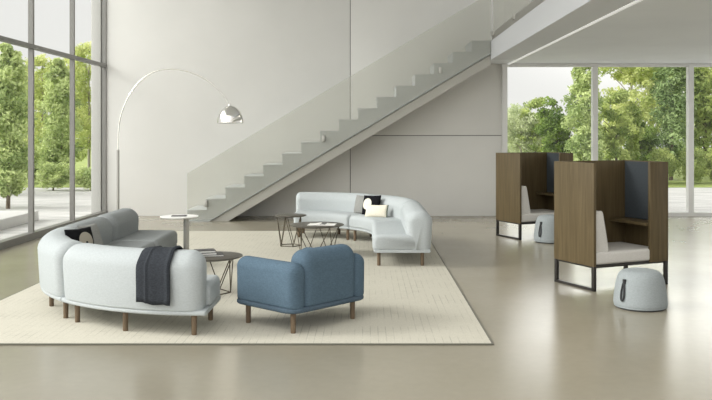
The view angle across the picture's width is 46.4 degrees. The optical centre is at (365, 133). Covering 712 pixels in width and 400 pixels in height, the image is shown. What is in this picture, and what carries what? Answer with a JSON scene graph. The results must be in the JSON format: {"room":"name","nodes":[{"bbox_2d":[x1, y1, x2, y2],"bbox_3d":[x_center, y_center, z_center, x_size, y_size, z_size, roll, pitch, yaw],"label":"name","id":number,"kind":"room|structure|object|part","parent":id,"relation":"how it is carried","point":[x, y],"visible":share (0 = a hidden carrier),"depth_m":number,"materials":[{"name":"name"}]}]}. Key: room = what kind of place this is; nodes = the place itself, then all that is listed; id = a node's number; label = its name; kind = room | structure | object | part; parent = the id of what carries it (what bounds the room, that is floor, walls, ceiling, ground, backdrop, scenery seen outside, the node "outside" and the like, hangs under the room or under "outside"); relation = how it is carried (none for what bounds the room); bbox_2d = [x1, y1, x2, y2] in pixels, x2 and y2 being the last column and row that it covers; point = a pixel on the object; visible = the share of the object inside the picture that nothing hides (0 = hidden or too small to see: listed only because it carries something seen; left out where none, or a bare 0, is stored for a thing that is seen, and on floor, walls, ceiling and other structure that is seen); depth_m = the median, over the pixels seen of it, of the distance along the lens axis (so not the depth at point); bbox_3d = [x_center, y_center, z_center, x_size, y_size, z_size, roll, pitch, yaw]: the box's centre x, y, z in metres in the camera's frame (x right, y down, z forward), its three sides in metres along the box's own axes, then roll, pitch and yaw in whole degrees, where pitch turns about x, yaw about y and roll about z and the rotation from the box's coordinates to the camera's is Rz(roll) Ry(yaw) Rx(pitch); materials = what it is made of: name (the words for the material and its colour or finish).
{"room":"common room","nodes":[
{"label":"common room","id":0,"kind":"room"},
{"bbox_2d":[0,0,107,249],"bbox_3d":[-5.195,-1.490,5.311,0.310,6.220,22.478,0,0,0],"label":"window","id":1,"kind":"structure","parent":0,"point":[32,234],"depth_m":14.42,"materials":[{"name":"grey metal"}]},
{"bbox_3d":[-5.105,1.550,5.150,0.130,0.100,22.100,0,0,0],"label":"sill","id":2,"kind":"part","parent":1,"relation":"part of","materials":[{"name":"grey"}]},
{"bbox_2d":[106,0,532,215],"bbox_3d":[1.155,-1.500,16.300,12.490,6.200,0.200,0,0,0],"label":"wall","id":3,"kind":"structure","parent":0,"point":[292,69],"depth_m":16.20,"materials":[{"name":"grey paint"}]},
{"bbox_3d":[-2.702,-1.500,16.215,4.777,6.200,0.030,0,0,0],"label":"panel","id":4,"kind":"part","parent":3,"relation":"part of","materials":[{"name":"paint"}]},
{"bbox_3d":[1.195,0.818,16.215,2.989,1.564,0.030,0,0,0],"label":"panel","id":5,"kind":"part","parent":3,"relation":"part of","materials":[{"name":"paint"}]},
{"bbox_3d":[1.195,-2.289,16.215,2.989,4.622,0.030,0,0,0],"label":"panel","id":6,"kind":"part","parent":3,"relation":"part of","materials":[{"name":"paint"}]},
{"bbox_3d":[5.045,-3.155,16.215,4.710,2.890,0.030,0,0,0],"label":"panel","id":7,"kind":"part","parent":3,"relation":"part of","materials":[{"name":"paint"}]},
{"bbox_2d":[501,64,711,215],"bbox_3d":[4.945,0.115,16.198,4.610,2.970,0.135,0,0,0],"label":"window","id":8,"kind":"structure","parent":3,"relation":"in","point":[594,67],"depth_m":16.13,"materials":[{"name":"white metal"}]},
{"bbox_3d":[4.945,1.562,16.200,4.610,0.075,0.120,0,0,0],"label":"sill","id":9,"kind":"part","parent":8,"relation":"part of","materials":[{"name":"white"}]},
{"bbox_2d":[0,216,711,399],"bbox_3d":[1.105,1.660,5.175,12.590,0.120,22.350,0,0,0],"label":"floor","id":10,"kind":"structure","parent":0,"point":[552,340],"depth_m":6.11,"materials":[{"name":"concrete"}]},
{"bbox_2d":[0,231,493,344],"bbox_3d":[-1.268,1.593,9.947,4.469,0.012,7.330,0,0,0],"label":"rug","id":11,"kind":"object","parent":10,"relation":"on","point":[404,302],"visible":0.42,"depth_m":7.26,"materials":[{"name":"beige carpet"}]},
{"bbox_2d":[37,208,220,334],"bbox_3d":[-2.473,1.256,8.372,1.521,0.663,4.392,0,0,-19],"label":"sectional sofa","id":12,"kind":"object","parent":11,"relation":"on","point":[77,273],"visible":0.87,"depth_m":6.74,"materials":[{"name":"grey fabric"}]},
{"bbox_3d":[-2.901,1.502,7.659,0.046,0.173,0.046,0,0,0],"label":"leg","id":13,"kind":"part","parent":12,"relation":"part of","materials":[{"name":"brown wood"}]},
{"bbox_3d":[-2.821,1.155,7.699,0.421,0.461,1.406,0,0,-22],"label":"backrest","id":14,"kind":"part","parent":12,"relation":"part of","materials":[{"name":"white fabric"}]},
{"bbox_3d":[-2.591,1.502,7.164,0.046,0.173,0.046,0,0,0],"label":"leg","id":15,"kind":"part","parent":12,"relation":"part of","materials":[{"name":"brown wood"}]},
{"bbox_3d":[-2.436,1.502,7.009,0.046,0.173,0.046,0,0,0],"label":"leg","id":16,"kind":"part","parent":12,"relation":"part of","materials":[{"name":"brown wood"}]},
{"bbox_2d":[64,226,93,243],"bbox_3d":[-2.678,1.045,7.802,0.135,0.317,0.322,0,0,28],"label":"throw pillow","id":17,"kind":"object","parent":12,"relation":"on","point":[84,235],"visible":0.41,"depth_m":7.79,"materials":[{"name":"black fabric"}]},
{"bbox_3d":[-2.999,1.155,8.876,0.324,0.461,1.039,0,0,0],"label":"backrest","id":18,"kind":"part","parent":12,"relation":"part of","materials":[{"name":"grey fabric"}]},
{"bbox_2d":[77,223,102,244],"bbox_3d":[-2.712,1.048,8.196,0.140,0.304,0.332,0,0,13],"label":"throw pillow","id":19,"kind":"object","parent":12,"relation":"on","point":[97,238],"visible":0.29,"depth_m":8.22,"materials":[{"name":"grey fabric"}]},
{"bbox_3d":[-2.999,1.155,9.946,0.324,0.461,1.048,0,0,0],"label":"backrest","id":20,"kind":"part","parent":12,"relation":"part of","materials":[{"name":"grey fabric"}]},
{"bbox_3d":[-1.941,1.502,6.699,0.046,0.173,0.046,0,0,0],"label":"leg","id":21,"kind":"part","parent":12,"relation":"part of","materials":[{"name":"brown wood"}]},
{"bbox_2d":[105,241,155,247],"bbox_3d":[-2.659,1.295,8.876,0.582,0.182,1.039,0,0,0],"label":"seat cushion","id":22,"kind":"object","parent":12,"relation":"on","point":[135,244],"depth_m":9.14,"materials":[{"name":"grey fabric"}]},
{"bbox_3d":[-1.914,1.155,6.778,1.362,0.461,0.409,0,0,23],"label":"backrest","id":23,"kind":"part","parent":12,"relation":"part of","materials":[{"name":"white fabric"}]},
{"bbox_2d":[112,230,176,246],"bbox_3d":[-2.659,1.295,9.946,0.582,0.182,1.048,0,0,0],"label":"seat cushion","id":24,"kind":"object","parent":12,"relation":"on","point":[164,238],"depth_m":9.87,"materials":[{"name":"grey fabric"}]},
{"bbox_2d":[136,245,183,305],"bbox_3d":[-1.616,1.113,6.644,0.297,0.439,0.404,0,0,14],"label":"throw blanket","id":25,"kind":"object","parent":12,"relation":"on","point":[153,263],"visible":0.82,"depth_m":6.47,"materials":[{"name":"grey fabric"}]},
{"bbox_3d":[-1.359,1.502,6.563,0.046,0.173,0.046,0,0,0],"label":"leg","id":26,"kind":"part","parent":12,"relation":"part of","materials":[{"name":"brown wood"}]},
{"bbox_3d":[-1.327,1.502,7.087,0.046,0.173,0.046,0,0,0],"label":"leg","id":27,"kind":"part","parent":12,"relation":"part of","materials":[{"name":"brown wood"}]},
{"bbox_2d":[206,275,219,305],"bbox_3d":[-1.786,1.295,7.050,1.295,0.182,0.588,0,0,22],"label":"seat cushion","id":28,"kind":"object","parent":12,"relation":"on","point":[213,281],"depth_m":6.84,"materials":[{"name":"grey fabric"}]},
{"bbox_2d":[160,214,197,249],"bbox_3d":[-2.249,1.288,10.000,0.456,0.600,0.456,0,0,0],"label":"side table","id":29,"kind":"object","parent":11,"relation":"on","point":[189,216],"visible":0.53,"depth_m":9.97,"materials":[{"name":"white metal"}]},
{"bbox_2d":[117,68,242,209],"bbox_3d":[-2.508,0.365,11.000,1.757,2.469,0.340,0,0,0],"label":"arc floor lamp","id":30,"kind":"object","parent":11,"relation":"on","point":[229,114],"visible":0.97,"depth_m":10.98,"materials":[{"name":"metal"}]},
{"bbox_3d":[-2.558,-0.315,11.000,1.479,1.108,0.021,0,0,0],"label":"arc arm","id":31,"kind":"part","parent":30,"relation":"part of","materials":[{"name":"silver metal"}]},
{"bbox_3d":[-1.800,-0.259,11.000,0.340,0.235,0.340,0,0,0],"label":"lamp shade","id":32,"kind":"part","parent":30,"relation":"part of","materials":[{"name":"silver metal"}]},
{"bbox_2d":[205,251,242,294],"bbox_3d":[-1.545,1.401,8.300,0.620,0.373,0.620,0,0,-2],"label":"coffee table","id":33,"kind":"object","parent":11,"relation":"on","point":[227,256],"visible":0.56,"depth_m":8.23,"materials":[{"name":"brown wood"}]},
{"bbox_2d":[204,252,223,256],"bbox_3d":[-1.550,1.206,8.300,0.240,0.018,0.190,0,0,-14],"label":"book","id":34,"kind":"object","parent":33,"relation":"on","point":[219,254],"visible":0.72,"depth_m":8.23,"materials":[{"name":"grey paper"}]},
{"bbox_2d":[202,252,216,255],"bbox_3d":[-1.610,1.186,8.260,0.220,0.022,0.170,0,0,-22],"label":"book","id":35,"kind":"object","parent":34,"relation":"on","point":[204,254],"visible":0.35,"depth_m":8.20,"materials":[{"name":"grey paper"}]},
{"bbox_2d":[194,248,215,252],"bbox_3d":[-1.605,1.164,8.265,0.200,0.022,0.160,0,0,-18],"label":"book","id":36,"kind":"object","parent":35,"relation":"on","point":[211,250],"visible":0.8,"depth_m":8.21,"materials":[{"name":"grey paper"}]},
{"bbox_2d":[273,213,305,246],"bbox_3d":[-1.080,1.369,11.810,0.470,0.438,0.470,0,0,-20],"label":"coffee table","id":37,"kind":"object","parent":11,"relation":"on","point":[284,215],"visible":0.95,"depth_m":11.72,"materials":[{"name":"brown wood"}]},
{"bbox_2d":[237,244,363,333],"bbox_3d":[-0.553,1.262,7.063,0.754,0.653,0.894,0,0,42],"label":"armchair","id":38,"kind":"object","parent":11,"relation":"on","point":[316,278],"visible":1,"depth_m":6.74,"materials":[{"name":"blue fabric"}]},
{"bbox_3d":[-0.990,1.502,6.988,0.046,0.173,0.046,0,0,42],"label":"leg","id":39,"kind":"part","parent":38,"relation":"part of","materials":[{"name":"brown wood"}]},
{"bbox_3d":[-0.786,1.204,6.795,0.720,0.359,0.176,0,0,42],"label":"arm","id":40,"kind":"part","parent":38,"relation":"part of","materials":[{"name":"blue fabric"}]},
{"bbox_3d":[-0.581,1.502,6.620,0.046,0.173,0.046,0,0,42],"label":"leg","id":41,"kind":"part","parent":38,"relation":"part of","materials":[{"name":"brown wood"}]},
{"bbox_3d":[-0.354,1.159,6.885,0.220,0.449,0.620,0,0,42],"label":"backrest","id":42,"kind":"part","parent":38,"relation":"part of","materials":[{"name":"blue fabric"}]},
{"bbox_3d":[-0.312,1.204,7.324,0.720,0.359,0.176,0,0,42],"label":"arm","id":43,"kind":"part","parent":38,"relation":"part of","materials":[{"name":"blue fabric"}]},
{"bbox_3d":[-0.116,1.502,7.138,0.046,0.173,0.046,0,0,42],"label":"leg","id":44,"kind":"part","parent":38,"relation":"part of","materials":[{"name":"brown wood"}]},
{"bbox_2d":[290,222,343,248],"bbox_3d":[-0.648,1.391,10.980,0.714,0.393,0.714,0,0,0],"label":"coffee table","id":45,"kind":"object","parent":11,"relation":"on","point":[302,225],"visible":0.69,"depth_m":10.84,"materials":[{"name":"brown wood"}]},
{"bbox_2d":[308,222,336,225],"bbox_3d":[-0.580,1.186,10.949,0.360,0.017,0.240,0,0,6],"label":"magazine","id":46,"kind":"object","parent":45,"relation":"on","point":[319,223],"visible":1,"depth_m":10.92,"materials":[{"name":"white paper"}]},
{"bbox_2d":[294,192,431,265],"bbox_3d":[0.079,1.256,11.761,1.432,0.663,3.924,0,0,-23],"label":"sectional sofa","id":47,"kind":"object","parent":11,"relation":"on","point":[407,227],"visible":0.84,"depth_m":11.75,"materials":[{"name":"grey fabric"}]},
{"bbox_2d":[294,210,359,226],"bbox_3d":[-0.575,1.295,12.800,1.295,0.182,0.588,0,0,22],"label":"seat cushion","id":48,"kind":"object","parent":47,"relation":"on","point":[340,216],"depth_m":12.63,"materials":[{"name":"grey fabric"}]},
{"bbox_3d":[-0.463,1.155,13.072,1.412,0.461,0.422,0,0,22],"label":"backrest","id":49,"kind":"part","parent":47,"relation":"part of","materials":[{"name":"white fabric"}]},
{"bbox_3d":[-0.272,1.502,12.447,0.046,0.173,0.046,0,0,0],"label":"leg","id":50,"kind":"part","parent":47,"relation":"part of","materials":[{"name":"brown wood"}]},
{"bbox_2d":[354,195,363,213],"bbox_3d":[-0.060,1.075,12.606,0.302,0.281,0.115,0,0,42],"label":"throw pillow","id":51,"kind":"object","parent":47,"relation":"on","point":[358,206],"visible":0.66,"depth_m":12.60,"materials":[{"name":"grey fabric"}]},
{"bbox_2d":[362,195,380,214],"bbox_3d":[0.080,1.065,12.380,0.333,0.314,0.142,0,0,32],"label":"throw pillow","id":52,"kind":"object","parent":47,"relation":"on","point":[368,200],"visible":0.59,"depth_m":12.37,"materials":[{"name":"black fabric"}]},
{"bbox_2d":[349,214,400,231],"bbox_3d":[0.189,1.295,12.038,0.587,0.182,1.289,0,0,-22],"label":"seat cushion","id":53,"kind":"object","parent":47,"relation":"on","point":[357,222],"depth_m":12.03,"materials":[{"name":"grey fabric"}]},
{"bbox_2d":[365,205,388,217],"bbox_3d":[0.154,1.122,12.072,0.373,0.190,0.117,0,0,25],"label":"throw pillow","id":54,"kind":"object","parent":47,"relation":"on","point":[371,210],"visible":0.99,"depth_m":12.03,"materials":[{"name":"beige fabric"}]},
{"bbox_3d":[0.155,1.502,10.030,0.046,0.173,0.046,0,0,0],"label":"leg","id":55,"kind":"part","parent":47,"relation":"part of","materials":[{"name":"brown wood"}]},
{"bbox_2d":[372,221,414,248],"bbox_3d":[0.334,1.295,10.707,0.512,0.182,1.574,0,0,0],"label":"seat cushion","id":56,"kind":"object","parent":47,"relation":"on","point":[385,234],"depth_m":9.93,"materials":[{"name":"grey fabric"}]},
{"bbox_3d":[0.461,1.155,12.151,0.421,0.461,1.406,0,0,-22],"label":"backrest","id":57,"kind":"part","parent":47,"relation":"part of","materials":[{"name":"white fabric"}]},
{"bbox_3d":[0.639,1.155,10.707,0.324,0.461,1.574,0,0,0],"label":"backrest","id":58,"kind":"part","parent":47,"relation":"part of","materials":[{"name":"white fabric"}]},
{"bbox_3d":[0.680,1.502,10.030,0.046,0.173,0.046,0,0,0],"label":"leg","id":59,"kind":"part","parent":47,"relation":"part of","materials":[{"name":"brown wood"}]},
{"bbox_2d":[187,40,490,220],"bbox_3d":[-0.496,-0.057,15.688,5.566,3.314,0.984,0,0,0],"label":"staircase","id":60,"kind":"structure","parent":10,"relation":"on","point":[476,50],"depth_m":15.20,"materials":[{"name":"paint"}]},
{"bbox_2d":[204,67,441,206],"bbox_3d":[-0.490,-0.506,15.168,5.544,4.152,0.065,0,0,0],"label":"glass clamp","id":61,"kind":"object","parent":60,"relation":"attached to","point":[440,68],"visible":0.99,"depth_m":15.13,"materials":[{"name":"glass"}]},
{"bbox_2d":[496,152,572,239],"bbox_3d":[2.635,0.948,13.001,1.000,1.305,0.645,0,0,-25],"label":"booth","id":62,"kind":"object","parent":10,"relation":"on","point":[524,180],"visible":0.68,"depth_m":12.97,"materials":[{"name":"brown wood"}]},
{"bbox_3d":[2.196,0.823,12.800,0.034,1.055,0.645,0,0,-25],"label":"panel","id":63,"kind":"part","parent":62,"relation":"part of","materials":[{"name":"brown wood"}]},
{"bbox_3d":[2.308,1.002,12.838,0.200,0.425,0.561,0,0,-25],"label":"seat","id":64,"kind":"part","parent":62,"relation":"part of","materials":[{"name":"white fabric"}]},
{"bbox_3d":[2.508,0.823,13.279,0.932,1.055,0.034,0,0,-25],"label":"panel","id":65,"kind":"part","parent":62,"relation":"part of","materials":[{"name":"brown wood"}]},
{"bbox_2d":[522,209,553,221],"bbox_3d":[2.610,1.273,12.977,0.866,0.130,0.601,0,0,-25],"label":"seat cushion","id":66,"kind":"object","parent":62,"relation":"on","point":[531,215],"depth_m":12.63,"materials":[{"name":"white fabric"}]},
{"bbox_2d":[536,192,553,195],"bbox_3d":[2.949,0.956,13.145,0.219,0.032,0.577,0,0,-25],"label":"shelf","id":67,"kind":"object","parent":62,"relation":"attached to","point":[537,193],"depth_m":13.25,"materials":[{"name":"brown wood"}]},
{"bbox_3d":[3.075,0.823,13.202,0.034,1.055,0.645,0,0,-25],"label":"panel","id":68,"kind":"part","parent":62,"relation":"part of","materials":[{"name":"brown wood"}]},
{"bbox_3d":[3.088,0.823,12.873,0.216,1.055,0.034,0,0,-25],"label":"panel","id":69,"kind":"part","parent":62,"relation":"part of","materials":[{"name":"brown wood"}]},
{"bbox_2d":[534,214,553,243],"bbox_3d":[2.730,1.397,12.300,0.480,0.406,0.480,0,0,0],"label":"pouf","id":70,"kind":"object","parent":10,"relation":"on","point":[544,224],"visible":0.63,"depth_m":12.13,"materials":[{"name":"fabric"}]},
{"bbox_2d":[554,160,667,291],"bbox_3d":[2.628,0.948,8.917,1.000,1.305,0.645,0,0,-25],"label":"booth","id":71,"kind":"object","parent":10,"relation":"on","point":[608,213],"visible":0.94,"depth_m":8.81,"materials":[{"name":"brown wood"}]},
{"bbox_3d":[2.189,0.823,8.716,0.034,1.055,0.645,0,0,-25],"label":"panel","id":72,"kind":"part","parent":71,"relation":"part of","materials":[{"name":"brown wood"}]},
{"bbox_3d":[2.501,0.823,9.195,0.932,1.055,0.034,0,0,-25],"label":"panel","id":73,"kind":"part","parent":71,"relation":"part of","materials":[{"name":"brown wood"}]},
{"bbox_3d":[2.301,1.002,8.755,0.200,0.425,0.561,0,0,-25],"label":"seat","id":74,"kind":"part","parent":71,"relation":"part of","materials":[{"name":"white fabric"}]},
{"bbox_2d":[596,242,649,264],"bbox_3d":[2.603,1.273,8.893,0.866,0.130,0.601,0,0,-25],"label":"seat cushion","id":75,"kind":"object","parent":71,"relation":"on","point":[617,253],"depth_m":8.64,"materials":[{"name":"white fabric"}]},
{"bbox_2d":[610,217,647,225],"bbox_3d":[2.942,0.956,9.061,0.219,0.032,0.577,0,0,-25],"label":"shelf","id":76,"kind":"object","parent":71,"relation":"attached to","point":[642,221],"depth_m":9.13,"materials":[{"name":"brown wood"}]},
{"bbox_3d":[3.067,0.823,9.118,0.034,1.055,0.645,0,0,-25],"label":"panel","id":77,"kind":"part","parent":71,"relation":"part of","materials":[{"name":"brown wood"}]},
{"bbox_3d":[3.081,0.823,8.789,0.216,1.055,0.034,0,0,-25],"label":"panel","id":78,"kind":"part","parent":71,"relation":"part of","materials":[{"name":"brown wood"}]},
{"bbox_2d":[613,267,667,311],"bbox_3d":[2.535,1.422,7.670,0.480,0.356,0.480,0,0,0],"label":"pouf","id":79,"kind":"object","parent":10,"relation":"on","point":[637,289],"visible":1,"depth_m":7.49,"materials":[{"name":"fabric"}]},
{"bbox_2d":[485,0,711,64],"bbox_3d":[4.845,-1.529,7.110,5.110,0.362,18.220,0,0,0],"label":"ceiling","id":80,"kind":"structure","parent":0,"point":[554,31],"depth_m":11.58,"materials":[{"name":"paint"}]},
{"bbox_2d":[491,0,544,39],"bbox_3d":[2.307,-2.236,7.300,0.066,1.050,15.600,0,0,0],"label":"glass balustrade","id":81,"kind":"object","parent":80,"relation":"on","point":[515,16],"visible":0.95,"depth_m":12.65,"materials":[{"name":"glass"}]},
{"label":"outside","id":82,"kind":"structure","parent":0,"visible":0},
{"bbox_2d":[24,149,711,187],"bbox_3d":[0.000,1.675,57.550,120.000,0.130,64.900,0,0,0],"label":"lawn","id":83,"kind":"structure","parent":82,"point":[678,182],"depth_m":27.55,"materials":[{"name":"green plant"}]},
{"bbox_2d":[7,86,51,153],"bbox_3d":[-12.843,-0.324,31.028,2.287,3.931,2.234,0,0,-29],"label":"leafy tree","id":84,"kind":"object","parent":83,"relation":"on","point":[34,86],"visible":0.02,"depth_m":30.80,"materials":[{"name":"green plant"}]},
{"bbox_2d":[17,144,43,180],"bbox_3d":[-10.950,0.974,26.978,1.879,1.330,1.866,0,0,-34],"label":"bush","id":85,"kind":"object","parent":83,"relation":"on","point":[37,156],"visible":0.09,"depth_m":26.81,"materials":[{"name":"green plant"}]},
{"bbox_2d":[23,54,58,181],"bbox_3d":[-10.916,-0.541,27.993,2.042,4.348,1.909,0,0,-18],"label":"birch tree","id":86,"kind":"object","parent":83,"relation":"on","point":[41,60],"visible":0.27,"depth_m":27.67,"materials":[{"name":"green plant"}]},
{"bbox_2d":[35,57,83,186],"bbox_3d":[-9.368,-0.351,25.309,1.424,3.979,1.389,0,0,39],"label":"cypress tree","id":87,"kind":"object","parent":83,"relation":"on","point":[56,139],"visible":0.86,"depth_m":25.07,"materials":[{"name":"green plant"}]},
{"bbox_2d":[50,78,90,161],"bbox_3d":[-11.726,-0.404,32.935,2.382,4.095,2.327,0,0,7],"label":"leafy tree","id":88,"kind":"object","parent":83,"relation":"on","point":[80,147],"visible":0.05,"depth_m":32.96,"materials":[{"name":"green plant"}]},
{"bbox_2d":[57,41,90,168],"bbox_3d":[-8.992,-0.696,26.998,2.192,4.659,2.109,0,0,20],"label":"birch tree","id":89,"kind":"object","parent":83,"relation":"on","point":[81,70],"visible":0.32,"depth_m":26.71,"materials":[{"name":"green plant"}]},
{"bbox_2d":[507,103,520,152],"bbox_3d":[7.019,0.031,41.903,2.473,3.219,2.611,0,0,39],"label":"tree","id":90,"kind":"object","parent":83,"relation":"on","point":[508,150],"visible":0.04,"depth_m":41.68,"materials":[{"name":"green plant"}]},
{"bbox_2d":[507,104,545,152],"bbox_3d":[6.683,0.169,36.031,2.258,2.939,2.384,0,0,-40],"label":"tree","id":91,"kind":"object","parent":83,"relation":"on","point":[525,125],"visible":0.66,"depth_m":35.66,"materials":[{"name":"green plant"}]},
{"bbox_2d":[515,97,557,151],"bbox_3d":[7.417,0.000,35.955,1.906,3.276,1.862,0,0,-4],"label":"leafy tree","id":92,"kind":"object","parent":83,"relation":"on","point":[536,103],"visible":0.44,"depth_m":35.66,"materials":[{"name":"green plant"}]},
{"bbox_2d":[532,96,575,152],"bbox_3d":[7.394,0.079,31.956,1.812,3.115,1.757,0,0,-25],"label":"leafy tree","id":93,"kind":"object","parent":83,"relation":"on","point":[551,127],"visible":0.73,"depth_m":31.71,"materials":[{"name":"green plant"}]},
{"bbox_2d":[559,67,608,160],"bbox_3d":[6.844,-0.462,26.009,1.489,4.205,1.397,0,0,34],"label":"leafy tree","id":94,"kind":"object","parent":83,"relation":"on","point":[580,112],"visible":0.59,"depth_m":25.76,"materials":[{"name":"green plant"}]},
{"bbox_2d":[598,89,644,159],"bbox_3d":[8.206,0.080,26.957,1.810,3.112,1.769,0,0,-4],"label":"leafy tree","id":95,"kind":"object","parent":83,"relation":"on","point":[628,123],"visible":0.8,"depth_m":26.67,"materials":[{"name":"green plant"}]},
{"bbox_2d":[598,67,659,149],"bbox_3d":[9.553,-1.337,30.021,2.695,5.953,2.801,0,0,40],"label":"birch tree","id":96,"kind":"object","parent":83,"relation":"on","point":[645,80],"visible":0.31,"depth_m":29.64,"materials":[{"name":"green plant"}]},
{"bbox_2d":[623,122,657,160],"bbox_3d":[9.608,0.562,28.964,1.243,2.136,1.205,0,0,10],"label":"leafy tree","id":97,"kind":"object","parent":83,"relation":"on","point":[646,145],"visible":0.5,"depth_m":28.76,"materials":[{"name":"green plant"}]},
{"bbox_2d":[619,67,683,146],"bbox_3d":[11.366,-1.466,33.021,2.918,6.212,2.727,0,0,32],"label":"birch tree","id":98,"kind":"object","parent":83,"relation":"on","point":[635,85],"visible":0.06,"depth_m":32.77,"materials":[{"name":"green plant"}]},
{"bbox_2d":[644,146,683,176],"bbox_3d":[9.650,1.019,26.986,1.165,1.236,1.157,0,0,-35],"label":"bush","id":99,"kind":"object","parent":83,"relation":"on","point":[659,154],"visible":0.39,"depth_m":26.75,"materials":[{"name":"green plant"}]},
{"bbox_2d":[649,67,696,180],"bbox_3d":[10.605,-1.005,28.792,1.682,5.283,1.673,0,0,31],"label":"leafy tree","id":100,"kind":"object","parent":83,"relation":"on","point":[675,129],"visible":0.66,"depth_m":28.52,"materials":[{"name":"green plant"}]},
{"bbox_2d":[673,148,710,183],"bbox_3d":[10.551,1.019,26.894,1.165,1.236,1.157,0,0,32],"label":"bush","id":101,"kind":"object","parent":83,"relation":"on","point":[700,163],"visible":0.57,"depth_m":26.70,"materials":[{"name":"green plant"}]},
{"bbox_2d":[679,67,711,157],"bbox_3d":[13.435,-0.970,32.945,2.979,5.242,3.049,0,0,7],"label":"leafy tree","id":102,"kind":"object","parent":83,"relation":"on","point":[702,85],"visible":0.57,"depth_m":32.31,"materials":[{"name":"green plant"}]},
{"bbox_2d":[703,148,711,180],"bbox_3d":[11.509,1.019,27.108,1.165,1.236,1.157,0,0,42],"label":"bush","id":103,"kind":"object","parent":83,"relation":"on","point":[709,152],"visible":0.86,"depth_m":26.99,"materials":[{"name":"green plant"}]},
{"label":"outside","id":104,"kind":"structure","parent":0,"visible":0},
{"bbox_2d":[0,188,711,239],"bbox_3d":[0.000,1.680,-7.450,120.000,0.120,65.100,0,0,0],"label":"pavement","id":105,"kind":"structure","parent":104,"point":[53,207],"depth_m":19.07,"materials":[{"name":"white concrete"}]},
{"bbox_2d":[0,211,38,229],"bbox_3d":[-6.725,1.530,12.300,1.150,0.180,6.600,0,0,0],"label":"wall","id":106,"kind":"structure","parent":105,"relation":"on","point":[8,219],"depth_m":14.71,"materials":[{"name":"grey stone"}]},
{"bbox_2d":[0,42,39,208],"bbox_3d":[-7.752,-0.184,17.989,1.210,3.642,1.290,0,0,-41],"label":"cypress tree","id":107,"kind":"object","parent":105,"relation":"on","point":[12,71],"visible":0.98,"depth_m":17.85,"materials":[{"name":"green plant"}]},
{"bbox_2d":[35,161,69,190],"bbox_3d":[-8.975,1.205,23.802,1.051,0.867,1.164,0,0,-33],"label":"round bush","id":108,"kind":"object","parent":105,"relation":"on","point":[61,175],"visible":0.99,"depth_m":23.63,"materials":[{"name":"green plant"}]},
{"bbox_2d":[75,166,90,190],"bbox_3d":[-7.885,1.266,23.798,0.989,0.737,0.893,0,0,39],"label":"round bush","id":109,"kind":"object","parent":105,"relation":"on","point":[85,178],"visible":0.58,"depth_m":23.60,"materials":[{"name":"green plant"}]}
]}

